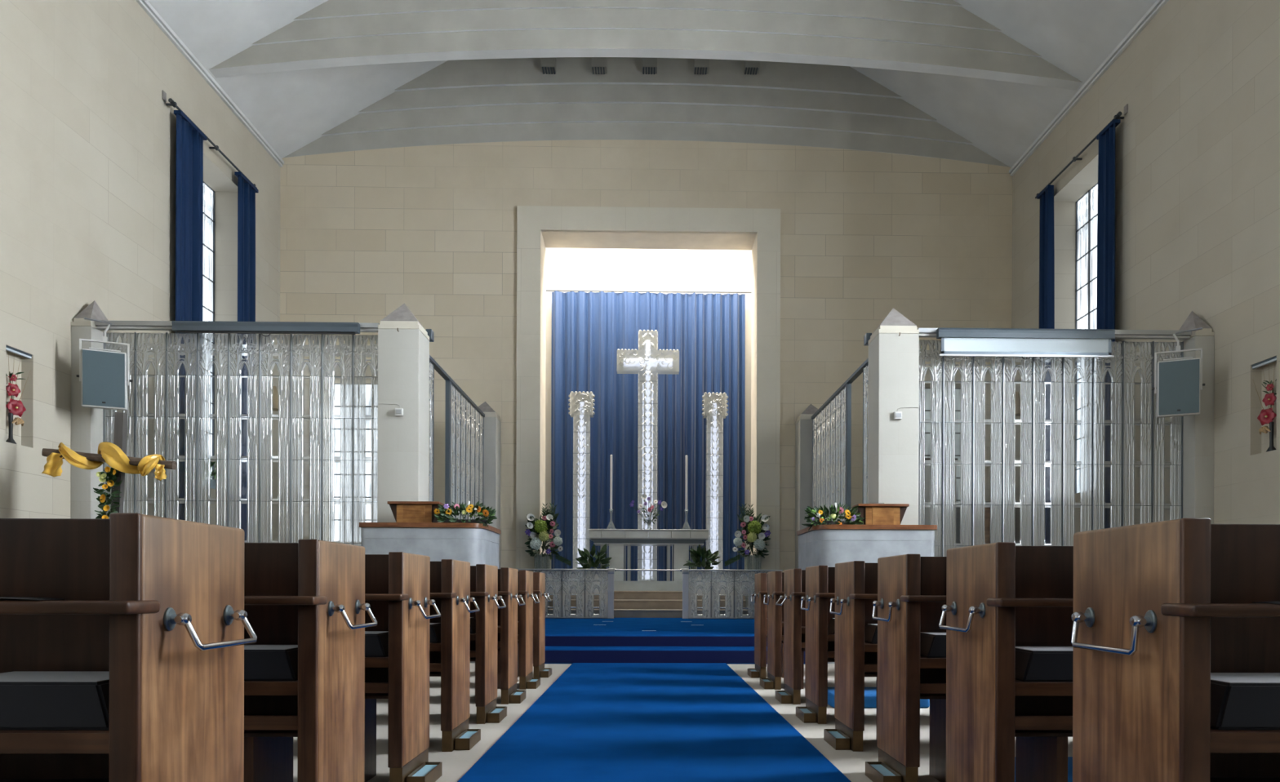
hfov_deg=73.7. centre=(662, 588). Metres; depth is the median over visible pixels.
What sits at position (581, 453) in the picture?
pillar
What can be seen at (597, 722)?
carpet runner
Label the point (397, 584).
pew
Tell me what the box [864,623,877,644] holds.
kneeler
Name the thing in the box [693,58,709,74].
box
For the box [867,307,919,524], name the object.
stone pier
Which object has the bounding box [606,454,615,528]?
candlestick
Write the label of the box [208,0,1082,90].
ceiling beam
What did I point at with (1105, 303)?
curtain
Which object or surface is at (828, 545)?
pulpit
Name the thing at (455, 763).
floor
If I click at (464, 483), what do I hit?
glass screen
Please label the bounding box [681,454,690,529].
candlestick
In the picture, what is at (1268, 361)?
lamp
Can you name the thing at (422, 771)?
drip tray
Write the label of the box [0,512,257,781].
pew
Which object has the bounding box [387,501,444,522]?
desk
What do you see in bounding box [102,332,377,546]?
glass screen
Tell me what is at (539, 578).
pew
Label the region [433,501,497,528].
flower arrangement
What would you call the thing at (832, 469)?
glass screen
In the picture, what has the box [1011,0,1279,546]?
wall
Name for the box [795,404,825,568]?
stone pier
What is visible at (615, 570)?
bar
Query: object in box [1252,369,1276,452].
flower arrangement
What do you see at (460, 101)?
ceiling
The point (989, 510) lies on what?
tall cabinet
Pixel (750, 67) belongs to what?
box
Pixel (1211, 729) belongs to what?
storage shelf
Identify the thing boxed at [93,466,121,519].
garland
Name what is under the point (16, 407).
flower arrangement
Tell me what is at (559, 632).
step
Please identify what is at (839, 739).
drip tray
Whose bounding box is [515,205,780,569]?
trim
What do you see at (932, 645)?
kneeler
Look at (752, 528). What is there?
flower arrangement
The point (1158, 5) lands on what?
trim
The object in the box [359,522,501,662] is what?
pulpit
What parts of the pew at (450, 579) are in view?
rail, seat, rail, panel, backrest, panel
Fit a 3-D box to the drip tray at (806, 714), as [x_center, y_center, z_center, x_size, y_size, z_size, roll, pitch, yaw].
[0.930,0.821,5.539,0.077,0.061,0.300,0,0,-1]
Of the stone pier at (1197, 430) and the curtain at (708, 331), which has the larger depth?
the curtain at (708, 331)
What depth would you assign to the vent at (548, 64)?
15.68 m
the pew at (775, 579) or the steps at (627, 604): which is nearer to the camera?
the pew at (775, 579)
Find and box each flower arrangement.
[5,354,31,444]
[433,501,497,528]
[524,502,570,608]
[724,503,770,609]
[801,502,863,530]
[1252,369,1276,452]
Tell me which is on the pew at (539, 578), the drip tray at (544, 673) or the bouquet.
the drip tray at (544, 673)
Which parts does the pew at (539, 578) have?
panel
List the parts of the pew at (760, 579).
panel, panel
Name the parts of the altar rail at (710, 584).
post, glass panel, rail, glass panel, handrail, glass panel, glass panel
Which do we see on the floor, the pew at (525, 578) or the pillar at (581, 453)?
the pew at (525, 578)
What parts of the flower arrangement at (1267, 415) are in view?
dried stem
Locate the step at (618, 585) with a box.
[607,581,688,591]
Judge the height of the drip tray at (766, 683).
0.061 m
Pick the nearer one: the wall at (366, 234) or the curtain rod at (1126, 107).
the curtain rod at (1126, 107)
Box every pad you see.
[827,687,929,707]
[1014,756,1072,781]
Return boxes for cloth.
[41,441,166,480]
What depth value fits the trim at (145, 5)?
13.18 m
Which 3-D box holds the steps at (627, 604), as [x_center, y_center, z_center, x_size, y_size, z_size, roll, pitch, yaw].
[-0.271,0.454,16.148,5.400,0.790,0.940,0,0,-1]
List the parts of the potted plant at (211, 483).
pot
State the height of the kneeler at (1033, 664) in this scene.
0.096 m
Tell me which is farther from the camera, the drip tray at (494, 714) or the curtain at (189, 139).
the curtain at (189, 139)
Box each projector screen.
[171,320,359,336]
[936,328,1115,359]
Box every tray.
[406,761,442,781]
[444,519,487,524]
[454,728,480,750]
[486,706,506,723]
[509,690,525,703]
[526,677,540,688]
[540,668,551,677]
[747,668,759,677]
[760,678,773,688]
[775,690,791,703]
[795,706,816,723]
[823,728,850,750]
[865,761,901,781]
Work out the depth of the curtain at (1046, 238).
14.44 m
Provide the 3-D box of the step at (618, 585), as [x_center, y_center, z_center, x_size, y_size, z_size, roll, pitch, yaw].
[-0.303,0.357,17.808,4.640,0.985,2.380,0,0,-1]
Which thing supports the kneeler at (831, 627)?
on the pew at (820, 645)
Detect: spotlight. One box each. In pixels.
[426,328,434,342]
[863,333,871,345]
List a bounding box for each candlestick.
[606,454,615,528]
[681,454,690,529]
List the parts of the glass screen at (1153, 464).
glass panel, glass panel, glass panel, glass panel, glass panel, glass panel, glass panel, glass panel, glass panel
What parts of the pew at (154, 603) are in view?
seat, rail, backrest, panel, panel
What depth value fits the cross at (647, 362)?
18.07 m
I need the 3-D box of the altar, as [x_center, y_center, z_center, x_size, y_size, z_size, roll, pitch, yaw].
[-0.277,-0.653,17.398,2.400,1.035,0.800,0,0,-1]
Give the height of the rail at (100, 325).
0.085 m
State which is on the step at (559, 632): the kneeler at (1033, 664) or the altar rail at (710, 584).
the altar rail at (710, 584)
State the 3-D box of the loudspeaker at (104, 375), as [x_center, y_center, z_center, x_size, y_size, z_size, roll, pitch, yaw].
[-6.500,-2.624,9.957,0.432,1.068,0.432,0,0,20]
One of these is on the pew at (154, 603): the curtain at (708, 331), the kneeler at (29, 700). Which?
the kneeler at (29, 700)
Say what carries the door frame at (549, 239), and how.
attached to the wall at (366, 234)
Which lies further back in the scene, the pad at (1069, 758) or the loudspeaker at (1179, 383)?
the loudspeaker at (1179, 383)
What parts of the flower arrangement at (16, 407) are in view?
dried stem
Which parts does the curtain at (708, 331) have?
rod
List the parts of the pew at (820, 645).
panel, seat, rail, rail, backrest, panel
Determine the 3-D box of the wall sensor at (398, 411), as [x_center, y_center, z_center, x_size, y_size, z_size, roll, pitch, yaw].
[-3.252,-2.137,10.209,0.295,0.154,0.056,0,0,-1]
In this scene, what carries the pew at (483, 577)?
on the floor
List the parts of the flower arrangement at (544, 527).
trailing stem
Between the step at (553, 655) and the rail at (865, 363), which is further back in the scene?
the rail at (865, 363)
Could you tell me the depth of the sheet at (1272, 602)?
1.72 m
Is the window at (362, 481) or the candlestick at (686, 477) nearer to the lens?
the window at (362, 481)
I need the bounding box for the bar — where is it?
[614,568,682,571]
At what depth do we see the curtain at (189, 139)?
12.43 m
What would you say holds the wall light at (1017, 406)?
attached to the wall at (1197, 140)
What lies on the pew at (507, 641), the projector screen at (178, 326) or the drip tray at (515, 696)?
the drip tray at (515, 696)
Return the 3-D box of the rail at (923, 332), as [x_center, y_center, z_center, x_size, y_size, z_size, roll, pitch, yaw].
[4.822,-3.133,10.412,3.380,0.085,0.485,0,0,-1]
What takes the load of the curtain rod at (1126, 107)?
attached to the wall at (1197, 140)
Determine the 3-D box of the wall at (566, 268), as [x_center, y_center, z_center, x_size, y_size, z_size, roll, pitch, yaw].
[-0.293,-3.901,17.997,5.000,9.500,2.400,0,0,-1]
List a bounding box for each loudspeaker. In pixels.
[76,324,132,410]
[1151,333,1204,417]
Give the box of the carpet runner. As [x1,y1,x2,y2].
[457,662,851,781]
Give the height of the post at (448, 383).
3.658 m
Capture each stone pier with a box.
[70,300,117,519]
[377,303,429,522]
[471,401,501,568]
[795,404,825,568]
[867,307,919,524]
[1169,311,1214,524]
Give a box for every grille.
[82,349,124,408]
[1158,359,1199,415]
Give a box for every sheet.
[0,596,65,600]
[1252,600,1279,604]
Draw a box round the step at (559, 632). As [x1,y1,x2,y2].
[545,617,767,646]
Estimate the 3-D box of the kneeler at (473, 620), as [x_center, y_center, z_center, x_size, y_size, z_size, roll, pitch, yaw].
[-1.387,0.238,5.464,0.396,0.096,0.248,0,0,-1]
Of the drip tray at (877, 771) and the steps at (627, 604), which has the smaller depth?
the drip tray at (877, 771)
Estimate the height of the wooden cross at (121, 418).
2.666 m
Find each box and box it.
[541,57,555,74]
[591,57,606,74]
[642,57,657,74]
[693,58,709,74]
[743,60,759,74]
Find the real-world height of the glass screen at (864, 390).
3.950 m
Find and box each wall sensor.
[378,403,403,416]
[893,407,917,419]
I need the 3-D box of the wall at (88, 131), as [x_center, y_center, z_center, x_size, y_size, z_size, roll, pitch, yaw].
[-7.205,-3.772,2.471,0.620,9.200,28.220,0,0,-1]
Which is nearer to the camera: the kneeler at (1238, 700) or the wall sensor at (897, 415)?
the kneeler at (1238, 700)
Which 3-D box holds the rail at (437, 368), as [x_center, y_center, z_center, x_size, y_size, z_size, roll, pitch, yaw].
[-3.223,-3.138,13.145,0.080,0.045,4.790,0,0,-1]
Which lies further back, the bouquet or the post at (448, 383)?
the bouquet
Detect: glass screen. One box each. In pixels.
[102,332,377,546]
[428,362,434,501]
[450,384,484,519]
[812,386,845,520]
[862,364,868,503]
[918,339,1183,556]
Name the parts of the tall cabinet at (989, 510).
door, door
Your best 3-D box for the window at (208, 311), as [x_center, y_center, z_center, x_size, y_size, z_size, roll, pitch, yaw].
[-7.604,-4.149,13.616,0.050,5.162,1.738,0,0,-1]
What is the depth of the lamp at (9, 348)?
9.35 m
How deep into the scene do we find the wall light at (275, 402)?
15.36 m
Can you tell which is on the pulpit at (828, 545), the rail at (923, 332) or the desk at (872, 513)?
the desk at (872, 513)
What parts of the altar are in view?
leg panel, leg trim, leg trim, trim, edge trim, leg trim, leg trim, leg panel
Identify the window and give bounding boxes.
[202,181,214,486]
[329,383,377,542]
[918,387,962,504]
[1075,182,1097,493]
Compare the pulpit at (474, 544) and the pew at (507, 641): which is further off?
the pulpit at (474, 544)
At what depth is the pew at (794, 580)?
6.29 m
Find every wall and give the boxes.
[0,0,280,542]
[279,139,1012,572]
[545,248,751,569]
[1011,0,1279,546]
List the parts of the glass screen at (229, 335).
glass panel, glass panel, glass panel, glass panel, glass panel, glass panel, glass panel, glass panel, glass panel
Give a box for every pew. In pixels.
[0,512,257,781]
[244,539,377,781]
[364,551,442,781]
[429,559,480,751]
[470,564,506,724]
[475,567,525,704]
[497,570,540,689]
[517,572,551,677]
[747,573,783,678]
[760,571,804,689]
[775,568,805,704]
[795,565,835,724]
[823,560,877,751]
[865,554,946,781]
[938,542,1073,781]
[1071,518,1279,781]
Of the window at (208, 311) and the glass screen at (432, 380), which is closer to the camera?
the glass screen at (432, 380)
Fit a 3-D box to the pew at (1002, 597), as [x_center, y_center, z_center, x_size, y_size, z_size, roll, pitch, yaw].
[3.084,0.362,2.864,4.278,0.994,0.497,0,0,-1]
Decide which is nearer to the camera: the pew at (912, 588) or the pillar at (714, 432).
the pew at (912, 588)
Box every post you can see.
[444,379,451,514]
[844,382,851,520]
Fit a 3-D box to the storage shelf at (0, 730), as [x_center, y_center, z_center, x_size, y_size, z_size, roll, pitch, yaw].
[-3.132,0.289,1.817,4.084,0.013,0.286,0,0,-1]
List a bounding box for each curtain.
[173,110,207,522]
[234,171,258,542]
[546,289,751,581]
[1036,185,1054,546]
[1096,119,1120,529]
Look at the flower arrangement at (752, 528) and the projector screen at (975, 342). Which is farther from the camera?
the flower arrangement at (752, 528)
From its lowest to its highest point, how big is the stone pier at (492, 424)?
4.290 m
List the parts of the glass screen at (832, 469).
glass panel, glass panel, glass panel, glass panel, glass panel, glass panel, glass panel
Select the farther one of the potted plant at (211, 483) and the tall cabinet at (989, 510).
the tall cabinet at (989, 510)
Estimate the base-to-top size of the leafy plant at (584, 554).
0.736 m
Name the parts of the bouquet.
stem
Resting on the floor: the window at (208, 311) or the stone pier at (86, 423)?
the stone pier at (86, 423)
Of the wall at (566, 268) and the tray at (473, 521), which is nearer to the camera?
the tray at (473, 521)
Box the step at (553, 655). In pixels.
[544,646,804,664]
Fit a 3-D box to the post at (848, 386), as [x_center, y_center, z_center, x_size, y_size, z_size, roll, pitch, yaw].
[2.817,-1.272,12.942,0.060,3.658,0.110,0,0,-1]
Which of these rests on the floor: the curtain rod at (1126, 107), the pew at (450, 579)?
the pew at (450, 579)
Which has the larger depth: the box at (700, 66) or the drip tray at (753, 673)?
the box at (700, 66)
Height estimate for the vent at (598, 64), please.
0.556 m
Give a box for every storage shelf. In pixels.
[0,729,109,730]
[245,680,297,681]
[1210,728,1279,730]
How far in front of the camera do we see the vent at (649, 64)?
15.72 m
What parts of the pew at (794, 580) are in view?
panel, rail, backrest, panel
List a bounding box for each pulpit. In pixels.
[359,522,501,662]
[796,524,937,663]
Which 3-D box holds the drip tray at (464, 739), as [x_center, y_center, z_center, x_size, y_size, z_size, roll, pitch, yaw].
[-1.047,0.815,4.601,0.077,0.061,0.300,0,0,-1]
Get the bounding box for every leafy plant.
[574,543,612,571]
[683,544,720,569]
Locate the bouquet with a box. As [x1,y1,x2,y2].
[629,493,666,528]
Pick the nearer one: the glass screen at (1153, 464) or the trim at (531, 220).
the glass screen at (1153, 464)
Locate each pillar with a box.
[568,391,595,568]
[702,391,728,569]
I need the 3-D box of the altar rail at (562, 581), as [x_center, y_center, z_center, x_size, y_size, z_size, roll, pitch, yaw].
[-1.774,0.095,15.349,1.809,0.895,0.090,0,0,-1]
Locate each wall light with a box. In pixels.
[266,386,282,411]
[1008,391,1024,416]
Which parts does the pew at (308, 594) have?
rail, seat, rail, backrest, panel, panel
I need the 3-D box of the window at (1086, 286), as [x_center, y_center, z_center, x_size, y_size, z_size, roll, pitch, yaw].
[7.183,-4.103,13.901,0.050,5.162,1.738,0,0,-1]
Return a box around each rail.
[83,317,380,332]
[429,355,484,417]
[517,568,613,618]
[682,568,782,618]
[811,357,868,419]
[917,327,1203,339]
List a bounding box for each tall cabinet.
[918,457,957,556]
[955,501,1013,547]
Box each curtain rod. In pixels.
[162,89,257,188]
[1035,103,1128,198]
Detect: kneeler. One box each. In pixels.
[0,671,109,729]
[244,644,297,680]
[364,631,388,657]
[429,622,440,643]
[470,617,475,633]
[827,617,835,634]
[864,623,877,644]
[920,632,946,657]
[1014,646,1072,681]
[1210,672,1279,729]
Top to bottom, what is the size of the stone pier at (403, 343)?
4.340 m
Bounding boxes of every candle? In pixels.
[467,501,470,519]
[609,454,612,509]
[684,454,687,510]
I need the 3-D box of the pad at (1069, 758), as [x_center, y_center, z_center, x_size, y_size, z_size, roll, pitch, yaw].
[1.700,0.804,3.603,0.900,0.100,0.460,0,0,-1]
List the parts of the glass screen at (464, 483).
glass panel, glass panel, glass panel, glass panel, glass panel, glass panel, glass panel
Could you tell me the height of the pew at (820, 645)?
0.994 m
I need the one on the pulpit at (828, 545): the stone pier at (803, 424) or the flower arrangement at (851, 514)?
the flower arrangement at (851, 514)
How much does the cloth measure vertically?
0.398 m
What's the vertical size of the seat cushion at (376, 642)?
0.096 m
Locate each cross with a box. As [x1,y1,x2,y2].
[41,412,177,512]
[616,329,679,581]
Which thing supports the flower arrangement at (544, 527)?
on the steps at (627, 604)
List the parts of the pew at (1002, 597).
panel, rail, seat, rail, panel, backrest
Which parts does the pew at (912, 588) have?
panel, rail, seat, rail, panel, backrest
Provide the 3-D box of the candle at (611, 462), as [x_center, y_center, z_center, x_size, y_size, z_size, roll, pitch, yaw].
[-1.028,-2.132,17.183,0.046,1.105,0.046,0,0,-1]
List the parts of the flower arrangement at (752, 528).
trailing stem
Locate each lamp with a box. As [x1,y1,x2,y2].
[6,345,31,359]
[1251,355,1276,368]
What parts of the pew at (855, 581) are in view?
panel, rail, seat, rail, backrest, panel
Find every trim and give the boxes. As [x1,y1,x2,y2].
[135,0,284,166]
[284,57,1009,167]
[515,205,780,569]
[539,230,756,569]
[1008,0,1168,176]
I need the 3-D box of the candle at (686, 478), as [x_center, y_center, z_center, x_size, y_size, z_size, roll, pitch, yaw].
[0.485,-2.127,17.212,0.046,1.105,0.046,0,0,-1]
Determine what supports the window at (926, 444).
in the wall at (366, 234)
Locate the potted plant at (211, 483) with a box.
[202,453,231,489]
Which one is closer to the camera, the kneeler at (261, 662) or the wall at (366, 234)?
the kneeler at (261, 662)
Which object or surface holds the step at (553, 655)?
on the floor
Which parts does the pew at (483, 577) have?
rail, seat, rail, backrest, panel, panel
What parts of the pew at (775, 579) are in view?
panel, backrest, panel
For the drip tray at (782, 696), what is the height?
0.061 m
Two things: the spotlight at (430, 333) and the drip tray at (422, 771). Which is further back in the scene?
the spotlight at (430, 333)
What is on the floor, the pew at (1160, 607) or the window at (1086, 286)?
the pew at (1160, 607)
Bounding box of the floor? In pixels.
[293,662,1072,781]
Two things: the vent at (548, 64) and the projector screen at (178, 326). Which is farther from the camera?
the vent at (548, 64)
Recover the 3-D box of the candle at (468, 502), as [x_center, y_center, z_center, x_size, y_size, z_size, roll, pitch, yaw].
[-2.209,-0.887,9.739,0.028,0.215,0.028,0,0,-1]
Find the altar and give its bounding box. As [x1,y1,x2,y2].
[588,528,709,581]
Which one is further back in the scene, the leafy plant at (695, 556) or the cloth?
the leafy plant at (695, 556)
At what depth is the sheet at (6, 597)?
1.65 m
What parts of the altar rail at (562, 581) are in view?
glass panel, handrail, glass panel, rail, glass panel, post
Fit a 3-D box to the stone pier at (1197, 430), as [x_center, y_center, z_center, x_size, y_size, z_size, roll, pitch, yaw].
[6.620,-1.300,10.680,0.238,4.340,0.500,0,0,-1]
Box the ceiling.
[147,0,1156,168]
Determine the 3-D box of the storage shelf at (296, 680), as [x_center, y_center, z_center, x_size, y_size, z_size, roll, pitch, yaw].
[-3.149,0.289,2.727,4.084,0.013,0.286,0,0,-1]
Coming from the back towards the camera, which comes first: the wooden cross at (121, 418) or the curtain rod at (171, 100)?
the curtain rod at (171, 100)
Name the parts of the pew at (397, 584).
rail, seat, rail, backrest, panel, panel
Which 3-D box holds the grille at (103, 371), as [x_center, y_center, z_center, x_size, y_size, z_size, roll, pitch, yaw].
[-6.466,-2.420,9.882,0.413,0.625,0.010,0,2,-25]
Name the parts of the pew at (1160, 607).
panel, rail, seat, backrest, panel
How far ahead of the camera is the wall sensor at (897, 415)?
10.31 m
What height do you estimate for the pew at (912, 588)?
0.994 m
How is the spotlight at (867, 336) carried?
attached to the stone pier at (894, 345)
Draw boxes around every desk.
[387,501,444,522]
[852,503,909,524]
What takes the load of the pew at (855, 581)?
on the floor
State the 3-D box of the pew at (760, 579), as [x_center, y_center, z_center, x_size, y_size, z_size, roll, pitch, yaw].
[2.980,0.362,8.273,4.278,0.994,0.497,0,0,-1]
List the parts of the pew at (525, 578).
backrest, panel, panel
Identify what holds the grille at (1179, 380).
attached to the loudspeaker at (1179, 383)
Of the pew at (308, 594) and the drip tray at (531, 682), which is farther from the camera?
the drip tray at (531, 682)
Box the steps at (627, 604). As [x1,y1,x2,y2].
[548,591,747,617]
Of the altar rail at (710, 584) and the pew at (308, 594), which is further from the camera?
the altar rail at (710, 584)
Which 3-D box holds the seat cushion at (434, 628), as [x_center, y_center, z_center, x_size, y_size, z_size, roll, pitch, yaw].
[-1.369,0.238,4.564,0.396,0.096,0.248,0,0,-1]
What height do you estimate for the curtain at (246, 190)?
7.250 m
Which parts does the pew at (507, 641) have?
panel, backrest, panel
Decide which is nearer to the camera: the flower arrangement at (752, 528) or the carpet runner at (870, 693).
the carpet runner at (870, 693)

